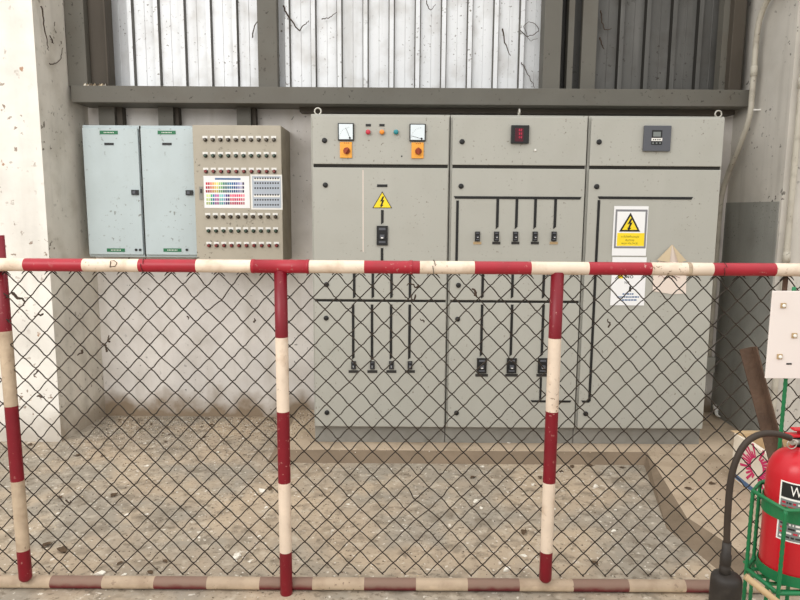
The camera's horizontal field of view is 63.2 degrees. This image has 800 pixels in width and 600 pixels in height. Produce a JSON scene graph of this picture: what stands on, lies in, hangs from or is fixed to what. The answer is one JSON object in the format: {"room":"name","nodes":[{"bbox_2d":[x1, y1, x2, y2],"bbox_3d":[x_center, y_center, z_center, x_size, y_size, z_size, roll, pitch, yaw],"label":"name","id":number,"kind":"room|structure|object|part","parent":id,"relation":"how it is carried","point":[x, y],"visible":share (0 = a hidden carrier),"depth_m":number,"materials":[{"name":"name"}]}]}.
{"room":"electrical room","nodes":[
{"label":"electrical room","id":0,"kind":"room"},
{"bbox_2d":[0,0,104,441],"bbox_3d":[-4.661,-1.345,4.669,4.660,4.600,0.790,0,8,0],"label":"column","id":1,"kind":"structure","parent":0,"point":[43,206],"depth_m":4.47,"materials":[{"name":"paint"}]},
{"bbox_2d":[40,6,48,50],"bbox_3d":[-2.343,-1.790,4.284,0.014,0.268,0.058,0,8,-4],"label":"vine","id":2,"kind":"object","parent":1,"relation":"attached to","point":[40,6],"visible":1,"depth_m":4.28,"materials":[{"name":"grey plant"}]},
{"bbox_2d":[0,416,799,599],"bbox_3d":[-0.011,1.641,0.834,14.000,0.200,9.200,0,8,0],"label":"floor","id":3,"kind":"structure","parent":0,"point":[428,473],"depth_m":3.46,"materials":[{"name":"concrete"}]},
{"bbox_2d":[57,546,66,552],"bbox_3d":[-1.622,1.199,3.127,0.089,0.018,0.045,6,10,36],"label":"dried leaf","id":4,"kind":"object","parent":3,"relation":"on","point":[63,549],"visible":0.92,"depth_m":3.13,"materials":[{"name":"brown plant"}]},
{"bbox_2d":[93,570,105,574],"bbox_3d":[-1.358,1.232,2.937,0.043,0.011,0.027,1,8,7],"label":"chip","id":5,"kind":"object","parent":3,"relation":"on","point":[101,572],"visible":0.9,"depth_m":2.94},
{"bbox_2d":[232,552,240,559],"bbox_3d":[-0.775,1.215,3.091,0.035,0.011,0.058,6,10,36],"label":"chip","id":6,"kind":"object","parent":3,"relation":"on","point":[236,555],"visible":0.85,"depth_m":3.09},
{"bbox_2d":[0,410,759,599],"bbox_3d":[-0.019,1.089,3.828,4.786,0.070,2.695,0,8,0],"label":"debris","id":7,"kind":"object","parent":3,"relation":"on","point":[304,410],"depth_m":4.50,"materials":[{"name":"concrete"}]},
{"bbox_2d":[311,107,449,441],"bbox_3d":[-0.131,-0.175,4.568,0.884,2.238,0.742,0,8,0],"label":"tall cabinet","id":8,"kind":"object","parent":3,"relation":"on","point":[380,183],"visible":0.94,"depth_m":4.22,"materials":[{"name":"grey metal"}]},
{"bbox_2d":[340,142,351,157],"bbox_3d":[-0.343,-0.950,4.107,0.076,0.099,0.042,0,8,0],"label":"switch","id":9,"kind":"object","parent":8,"relation":"attached to","point":[345,147],"depth_m":4.12,"materials":[{"name":"yellow plastic"}]},
{"bbox_2d":[351,361,355,368],"bbox_3d":[-0.308,0.434,4.305,0.030,0.054,0.032,0,8,0],"label":"switch","id":10,"kind":"object","parent":8,"relation":"attached to","point":[353,366],"depth_m":4.31,"materials":[{"name":"grey plastic"}]},
{"bbox_3d":[-0.184,0.476,4.325,0.067,0.018,0.003,0,8,0],"label":"name plate","id":11,"kind":"part","parent":8,"relation":"part of","materials":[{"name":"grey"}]},
{"bbox_2d":[370,361,374,368],"bbox_3d":[-0.183,0.434,4.304,0.031,0.054,0.032,0,8,0],"label":"switch","id":12,"kind":"object","parent":8,"relation":"attached to","point":[372,363],"depth_m":4.31,"materials":[{"name":"grey plastic"}]},
{"bbox_3d":[-0.133,0.433,4.327,0.864,0.849,0.012,0,8,0],"label":"door","id":13,"kind":"part","parent":8,"relation":"part of","materials":[{"name":"grey paint"}]},
{"bbox_3d":[-0.127,-0.424,4.208,0.864,0.849,0.012,0,8,0],"label":"door","id":14,"kind":"part","parent":8,"relation":"part of","materials":[{"name":"grey paint"}]},
{"bbox_3d":[-0.123,-1.013,4.126,0.864,0.300,0.012,0,8,0],"label":"door","id":15,"kind":"part","parent":8,"relation":"part of","materials":[{"name":"grey paint"}]},
{"bbox_3d":[-0.114,-0.731,4.158,0.066,0.016,0.003,0,8,0],"label":"name plate","id":16,"kind":"part","parent":8,"relation":"part of","materials":[{"name":"black plastic"}]},
{"bbox_2d":[377,226,387,244],"bbox_3d":[-0.115,-0.415,4.187,0.072,0.125,0.032,0,8,0],"label":"switch","id":17,"kind":"object","parent":8,"relation":"attached to","point":[382,231],"depth_m":4.19,"materials":[{"name":"grey plastic"}]},
{"bbox_2d":[389,361,393,368],"bbox_3d":[-0.057,0.434,4.304,0.031,0.054,0.032,0,8,0],"label":"switch","id":18,"kind":"object","parent":8,"relation":"attached to","point":[391,366],"depth_m":4.31,"materials":[{"name":"grey plastic"}]},
{"bbox_2d":[411,142,423,157],"bbox_3d":[0.111,-0.947,4.107,0.077,0.099,0.042,0,8,0],"label":"switch","id":19,"kind":"object","parent":8,"relation":"attached to","point":[417,148],"depth_m":4.12,"materials":[{"name":"yellow plastic"}]},
{"bbox_2d":[0,235,799,596],"bbox_3d":[-0.023,0.516,2.724,4.772,1.546,0.116,0,8,0],"label":"barrier fence","id":20,"kind":"object","parent":3,"relation":"on","point":[285,583],"visible":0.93,"depth_m":2.72,"materials":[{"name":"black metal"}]},
{"bbox_3d":[-1.625,0.472,2.721,0.052,1.480,0.125,-6,10,-36],"label":"post","id":21,"kind":"part","parent":20,"relation":"part of","materials":[{"name":"red metal"}]},
{"bbox_2d":[10,291,25,305],"bbox_3d":[-1.556,-0.005,2.650,0.057,0.060,0.014,0,8,0],"label":"twig","id":22,"kind":"object","parent":20,"relation":"attached to","point":[11,292],"visible":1,"depth_m":2.65,"materials":[{"name":"brown wood"}]},
{"bbox_3d":[-0.484,0.582,2.706,0.052,1.415,0.052,0,8,0],"label":"post","id":23,"kind":"part","parent":20,"relation":"part of","materials":[{"name":"white metal"}]},
{"bbox_3d":[-0.228,1.234,2.827,4.372,0.052,0.052,0,8,0],"label":"rail","id":24,"kind":"part","parent":20,"relation":"part of","materials":[{"name":"metal"}]},
{"bbox_3d":[0.001,-0.132,2.607,3.910,0.052,0.052,0,8,0],"label":"rail","id":25,"kind":"part","parent":20,"relation":"part of","materials":[{"name":"red metal"}]},
{"bbox_3d":[0.628,0.551,2.701,0.052,1.338,0.052,0,8,0],"label":"post","id":26,"kind":"part","parent":20,"relation":"part of","materials":[{"name":"metal"}]},
{"bbox_2d":[444,109,587,442],"bbox_3d":[0.751,-0.170,4.573,0.870,2.238,0.732,0,8,0],"label":"tall cabinet","id":27,"kind":"object","parent":3,"relation":"on","point":[517,182],"visible":0.93,"depth_m":4.22,"materials":[{"name":"grey metal"}]},
{"bbox_2d":[475,232,479,240],"bbox_3d":[0.500,-0.410,4.187,0.031,0.062,0.032,0,8,0],"label":"switch","id":28,"kind":"object","parent":27,"relation":"attached to","point":[477,234],"depth_m":4.19,"materials":[{"name":"grey plastic"}]},
{"bbox_3d":[0.543,0.501,4.327,0.083,0.018,0.003,0,8,0],"label":"name plate","id":29,"kind":"part","parent":27,"relation":"part of","materials":[{"name":"grey"}]},
{"bbox_2d":[477,358,486,372],"bbox_3d":[0.542,0.438,4.304,0.064,0.102,0.032,0,8,0],"label":"switch","id":30,"kind":"object","parent":27,"relation":"attached to","point":[480,361],"depth_m":4.31,"materials":[{"name":"grey plastic"}]},
{"bbox_2d":[494,232,498,240],"bbox_3d":[0.623,-0.410,4.187,0.031,0.062,0.032,0,8,0],"label":"switch","id":31,"kind":"object","parent":27,"relation":"attached to","point":[496,234],"depth_m":4.19,"materials":[{"name":"grey plastic"}]},
{"bbox_3d":[0.742,0.501,4.327,0.083,0.018,0.003,0,8,0],"label":"name plate","id":32,"kind":"part","parent":27,"relation":"part of","materials":[{"name":"grey"}]},
{"bbox_2d":[506,358,516,372],"bbox_3d":[0.740,0.438,4.304,0.064,0.102,0.032,0,8,0],"label":"switch","id":33,"kind":"object","parent":27,"relation":"attached to","point":[511,367],"depth_m":4.31,"materials":[{"name":"grey plastic"}]},
{"bbox_3d":[0.749,0.439,4.327,0.851,0.849,0.012,0,8,0],"label":"door","id":34,"kind":"part","parent":27,"relation":"part of","materials":[{"name":"grey paint"}]},
{"bbox_2d":[513,232,517,240],"bbox_3d":[0.746,-0.410,4.186,0.032,0.062,0.032,0,8,0],"label":"switch","id":35,"kind":"object","parent":27,"relation":"attached to","point":[515,234],"depth_m":4.19,"materials":[{"name":"grey plastic"}]},
{"bbox_3d":[0.755,-0.418,4.208,0.851,0.849,0.012,0,8,0],"label":"door","id":36,"kind":"part","parent":27,"relation":"part of","materials":[{"name":"grey paint"}]},
{"bbox_3d":[0.759,-1.007,4.126,0.851,0.300,0.012,0,8,0],"label":"door","id":37,"kind":"part","parent":27,"relation":"part of","materials":[{"name":"grey paint"}]},
{"bbox_2d":[532,232,537,240],"bbox_3d":[0.872,-0.410,4.186,0.032,0.062,0.032,0,8,0],"label":"switch","id":38,"kind":"object","parent":27,"relation":"attached to","point":[534,234],"depth_m":4.19,"materials":[{"name":"grey plastic"}]},
{"bbox_2d":[537,358,546,372],"bbox_3d":[0.948,0.438,4.304,0.065,0.102,0.032,0,8,0],"label":"switch","id":39,"kind":"object","parent":27,"relation":"attached to","point":[543,361],"depth_m":4.31,"materials":[{"name":"grey plastic"}]},
{"bbox_2d":[551,232,556,240],"bbox_3d":[0.994,-0.410,4.186,0.032,0.062,0.032,0,8,0],"label":"switch","id":40,"kind":"object","parent":27,"relation":"attached to","point":[553,234],"depth_m":4.19,"materials":[{"name":"grey plastic"}]},
{"bbox_2d":[572,110,724,443],"bbox_3d":[1.651,-0.164,4.578,0.919,2.238,0.724,0,8,0],"label":"tall cabinet","id":41,"kind":"object","parent":3,"relation":"on","point":[669,165],"visible":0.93,"depth_m":4.24,"materials":[{"name":"grey metal"}]},
{"bbox_2d":[610,257,646,305],"bbox_3d":[1.489,-0.121,4.238,0.223,0.316,0.002,0,8,0],"label":"notice sheet","id":42,"kind":"object","parent":41,"relation":"attached to","point":[620,286],"visible":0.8,"depth_m":4.24,"materials":[{"name":"white paper"}]},
{"bbox_2d":[612,206,648,255],"bbox_3d":[1.485,-0.445,4.191,0.221,0.318,0.005,0,8,0],"label":"warning sign","id":43,"kind":"object","parent":41,"relation":"attached to","point":[630,223],"visible":1,"depth_m":4.19,"materials":[{"name":"white paper"}]},
{"bbox_3d":[1.629,-1.002,4.126,0.841,0.300,0.012,0,8,0],"label":"door","id":44,"kind":"part","parent":41,"relation":"part of","materials":[{"name":"grey paint"}]},
{"bbox_2d":[653,245,685,293],"bbox_3d":[1.760,-0.197,4.217,0.222,0.326,0.024,0,8,0],"label":"folded paper","id":45,"kind":"object","parent":41,"relation":"attached to","point":[671,254],"visible":0.71,"depth_m":4.24,"materials":[{"name":"beige paper"}]},
{"bbox_2d":[739,347,783,460],"bbox_3d":[1.509,0.747,2.535,0.409,1.113,0.040,7,10,40],"label":"plank","id":46,"kind":"object","parent":3,"relation":"on","point":[750,356],"visible":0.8,"depth_m":2.56,"materials":[{"name":"wood"}]},
{"bbox_2d":[742,287,799,599],"bbox_3d":[1.184,0.682,1.943,0.261,1.410,0.367,5,9,28],"label":"rack","id":47,"kind":"object","parent":3,"relation":"on","point":[786,515],"visible":0.66,"depth_m":1.96,"materials":[{"name":"green metal"}]},
{"bbox_3d":[1.084,0.979,2.055,0.012,0.790,0.013,0,8,0],"label":"leg","id":48,"kind":"part","parent":47,"relation":"part of","materials":[{"name":"green paint"}]},
{"bbox_2d":[708,427,799,599],"bbox_3d":[1.118,0.679,1.927,0.414,0.636,0.177,-4,9,-31],"label":"fire extinguisher","id":49,"kind":"object","parent":47,"relation":"in","point":[782,476],"visible":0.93,"depth_m":1.91,"materials":[{"name":"red metal"}]},
{"bbox_3d":[1.239,0.396,1.940,0.170,0.029,0.032,0,8,0],"label":"handle","id":50,"kind":"part","parent":49,"relation":"part of","materials":[{"name":"red metal"}]},
{"bbox_3d":[1.141,0.971,2.117,0.012,0.790,0.013,0,8,0],"label":"leg","id":51,"kind":"part","parent":47,"relation":"part of","materials":[{"name":"green paint"}]},
{"bbox_3d":[1.108,0.997,1.925,0.012,0.790,0.013,0,8,0],"label":"leg","id":52,"kind":"part","parent":47,"relation":"part of","materials":[{"name":"green paint"}]},
{"bbox_2d":[765,291,799,378],"bbox_3d":[1.299,0.110,2.022,0.300,0.277,0.015,0,8,0],"label":"board","id":53,"kind":"object","parent":47,"relation":"attached to","point":[783,346],"visible":1,"depth_m":2.02,"materials":[{"name":"plastic"}]},
{"bbox_2d":[88,108,732,416],"bbox_3d":[0.072,-0.294,5.108,4.820,2.460,0.200,0,8,0],"label":"wall","id":54,"kind":"structure","parent":0,"point":[298,124],"depth_m":5.08,"materials":[{"name":"paint"}]},
{"bbox_2d":[64,0,91,86],"bbox_3d":[-2.269,-2.569,4.542,0.133,2.109,0.180,0,8,0],"label":"trim","id":55,"kind":"structure","parent":54,"relation":"attached to","point":[76,11],"depth_m":4.56,"materials":[{"name":"grey paint"}]},
{"bbox_2d":[87,0,115,85],"bbox_3d":[-2.132,-2.567,4.532,0.139,2.109,0.120,0,8,0],"label":"trim","id":56,"kind":"structure","parent":54,"relation":"attached to","point":[100,25],"depth_m":4.62,"materials":[{"name":"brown metal"}]},
{"bbox_2d":[98,106,116,124],"bbox_3d":[-2.150,-1.261,4.824,0.117,0.324,0.099,0,8,0],"label":"trim","id":57,"kind":"structure","parent":54,"relation":"attached to","point":[107,114],"depth_m":4.76,"materials":[{"name":"grey paint"}]},
{"bbox_2d":[82,125,146,256],"bbox_3d":[-2.071,-0.797,4.809,0.416,0.943,0.255,0,8,0],"label":"panel","id":58,"kind":"object","parent":54,"relation":"attached to","point":[112,153],"visible":0.91,"depth_m":4.70,"materials":[{"name":"blue paint"}]},
{"bbox_3d":[-1.913,-0.777,4.691,0.050,0.035,0.016,0,8,0],"label":"handle","id":59,"kind":"part","parent":58,"relation":"part of","materials":[{"name":"black plastic"}]},
{"bbox_2d":[116,107,126,124],"bbox_3d":[-2.069,-1.263,4.839,0.043,0.324,0.069,0,8,0],"label":"trim","id":60,"kind":"structure","parent":54,"relation":"attached to","point":[120,111],"depth_m":4.79,"materials":[{"name":"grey metal"}]},
{"bbox_2d":[158,107,174,125],"bbox_3d":[-1.718,-1.258,4.824,0.110,0.324,0.099,0,8,0],"label":"trim","id":61,"kind":"structure","parent":54,"relation":"attached to","point":[166,116],"depth_m":4.76,"materials":[{"name":"grey paint"}]},
{"bbox_2d":[140,125,196,256],"bbox_3d":[-1.643,-0.794,4.809,0.440,0.943,0.255,0,8,0],"label":"panel","id":62,"kind":"object","parent":54,"relation":"attached to","point":[166,151],"visible":0.8,"depth_m":4.70,"materials":[{"name":"blue paint"}]},
{"bbox_3d":[-1.521,-0.775,4.691,0.051,0.035,0.016,0,8,0],"label":"handle","id":63,"kind":"part","parent":62,"relation":"part of","materials":[{"name":"black plastic"}]},
{"bbox_2d":[174,108,181,125],"bbox_3d":[-1.648,-1.260,4.839,0.029,0.324,0.069,0,8,0],"label":"trim","id":64,"kind":"structure","parent":54,"relation":"attached to","point":[177,111],"depth_m":4.80,"materials":[{"name":"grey metal"}]},
{"bbox_2d":[192,125,291,259],"bbox_3d":[-1.136,-0.765,4.742,0.617,0.950,0.396,0,8,0],"label":"control panel","id":65,"kind":"object","parent":54,"relation":"attached to","point":[242,181],"visible":0.99,"depth_m":4.57,"materials":[{"name":"beige paint"}]},
{"bbox_2d":[236,107,251,124],"bbox_3d":[-1.146,-1.255,4.824,0.102,0.324,0.099,0,8,0],"label":"trim","id":66,"kind":"structure","parent":54,"relation":"attached to","point":[244,114],"depth_m":4.76,"materials":[{"name":"grey paint"}]},
{"bbox_2d":[252,108,257,124],"bbox_3d":[-1.079,-1.256,4.839,0.028,0.324,0.069,0,8,0],"label":"trim","id":67,"kind":"structure","parent":54,"relation":"attached to","point":[254,110],"depth_m":4.79,"materials":[{"name":"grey metal"}]},
{"bbox_2d":[257,0,279,86],"bbox_3d":[-0.945,-2.567,4.592,0.140,2.109,0.080,0,8,0],"label":"trim","id":68,"kind":"structure","parent":54,"relation":"attached to","point":[267,10],"depth_m":4.66,"materials":[{"name":"grey paint"}]},
{"bbox_2d":[71,85,748,110],"bbox_3d":[0.075,-1.451,4.697,4.770,0.114,0.265,0,8,0],"label":"metal beam","id":69,"kind":"structure","parent":54,"relation":"attached to","point":[182,97],"depth_m":4.57,"materials":[{"name":"grey metal"}]},
{"bbox_2d":[83,83,107,85],"bbox_3d":[-2.155,-1.524,4.596,0.172,0.025,0.059,0,8,0],"label":"debris pile","id":70,"kind":"object","parent":69,"relation":"on","point":[91,84],"visible":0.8,"depth_m":4.59,"materials":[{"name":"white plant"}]},
{"bbox_2d":[300,107,734,116],"bbox_3d":[0.854,-1.385,4.793,3.171,0.031,0.118,0,8,0],"label":"trim","id":71,"kind":"structure","parent":54,"relation":"attached to","point":[303,110],"depth_m":4.74,"materials":[{"name":"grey metal"}]},
{"bbox_2d":[538,0,562,88],"bbox_3d":[1.083,-2.549,4.562,0.124,2.109,0.140,0,8,0],"label":"trim","id":72,"kind":"structure","parent":54,"relation":"attached to","point":[551,10],"depth_m":4.60,"materials":[{"name":"grey paint"}]},
{"bbox_2d":[564,0,574,88],"bbox_3d":[1.227,-2.553,4.592,0.043,2.109,0.080,0,8,0],"label":"trim","id":73,"kind":"structure","parent":54,"relation":"attached to","point":[570,15],"depth_m":4.66,"materials":[{"name":"grey paint"}]},
{"bbox_2d":[713,0,730,89],"bbox_3d":[2.338,-2.545,4.592,0.064,2.109,0.080,0,8,0],"label":"trim","id":74,"kind":"structure","parent":54,"relation":"attached to","point":[724,5],"depth_m":4.67,"materials":[{"name":"grey paint"}]},
{"bbox_2d":[724,0,746,89],"bbox_3d":[2.393,-2.541,4.562,0.088,2.109,0.140,0,8,0],"label":"trim","id":75,"kind":"structure","parent":54,"relation":"attached to","point":[737,20],"depth_m":4.60,"materials":[{"name":"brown metal"}]},
{"bbox_2d":[706,0,770,372],"bbox_3d":[2.420,-0.727,4.413,0.070,2.739,1.050,0,8,0],"label":"conduit","id":76,"kind":"object","parent":54,"relation":"attached to","point":[754,67],"visible":0.87,"depth_m":4.69,"materials":[{"name":"paint"}]},
{"bbox_2d":[111,0,719,89],"bbox_3d":[0.087,-2.545,4.668,4.820,2.160,0.040,0,8,0],"label":"wall","id":77,"kind":"structure","parent":0,"point":[366,43],"depth_m":4.77,"materials":[{"name":"white metal"}]},
{"bbox_2d":[283,5,308,30],"bbox_3d":[-0.755,-2.042,4.713,0.190,0.179,0.010,0,8,0],"label":"vine","id":78,"kind":"object","parent":77,"relation":"attached to","point":[283,5],"visible":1,"depth_m":4.71,"materials":[{"name":"grey plant"}]},
{"bbox_2d":[502,28,510,55],"bbox_3d":[0.774,-1.878,4.734,0.072,0.190,0.012,0,8,0],"label":"vine","id":79,"kind":"object","parent":77,"relation":"attached to","point":[502,28],"visible":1,"depth_m":4.73,"materials":[{"name":"grey plant"}]},
{"bbox_2d":[520,21,538,40],"bbox_3d":[0.939,-1.951,4.724,0.141,0.138,0.005,0,8,0],"label":"vine","id":80,"kind":"object","parent":77,"relation":"attached to","point":[528,21],"visible":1,"depth_m":4.72,"materials":[{"name":"grey plant"}]},
{"bbox_2d":[578,0,598,88],"bbox_3d":[1.371,-2.555,4.614,0.108,2.109,0.045,0,8,0],"label":"trim","id":81,"kind":"structure","parent":77,"relation":"attached to","point":[589,19],"depth_m":4.69,"materials":[{"name":"grey paint"}]},
{"bbox_2d":[600,10,611,29],"bbox_3d":[1.492,-2.027,4.713,0.091,0.137,0.010,0,8,0],"label":"vine","id":82,"kind":"object","parent":77,"relation":"attached to","point":[600,10],"visible":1,"depth_m":4.71,"materials":[{"name":"black plant"}]},
{"bbox_2d":[710,0,799,431],"bbox_3d":[4.746,-1.274,4.604,4.526,4.600,0.920,0,8,0],"label":"wall","id":83,"kind":"structure","parent":0,"point":[758,184],"depth_m":4.48,"materials":[{"name":"paint"}]},
{"bbox_2d":[268,410,761,574],"bbox_3d":[1.813,1.078,4.015,5.360,0.065,2.340,0,8,0],"label":"concrete plinth","id":84,"kind":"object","parent":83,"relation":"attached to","point":[451,451],"depth_m":4.25,"materials":[{"name":"concrete"}]},
{"bbox_2d":[713,405,720,416],"bbox_3d":[2.443,0.854,5.003,0.038,0.080,0.130,0,8,0],"label":"scrap","id":85,"kind":"object","parent":84,"relation":"on","point":[714,407],"visible":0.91,"depth_m":5.01,"materials":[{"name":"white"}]},
{"bbox_2d":[730,430,789,497],"bbox_3d":[2.191,0.952,3.653,0.411,0.287,0.640,0,8,0],"label":"sack","id":86,"kind":"object","parent":84,"relation":"on","point":[759,465],"visible":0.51,"depth_m":3.71,"materials":[{"name":"white plastic"}]},
{"bbox_2d":[740,443,767,489],"bbox_3d":[1.986,0.927,3.620,0.001,0.230,0.352,0,8,0],"label":"print","id":87,"kind":"object","parent":86,"relation":"attached to","point":[752,455],"depth_m":3.67},
{"bbox_2d":[771,73,799,414],"bbox_3d":[2.530,-0.775,4.181,0.046,3.300,0.045,-6,10,-38],"label":"conduit","id":88,"kind":"object","parent":83,"relation":"attached to","point":[786,256],"visible":0.71,"depth_m":4.18,"materials":[{"name":"metal"}]}
]}

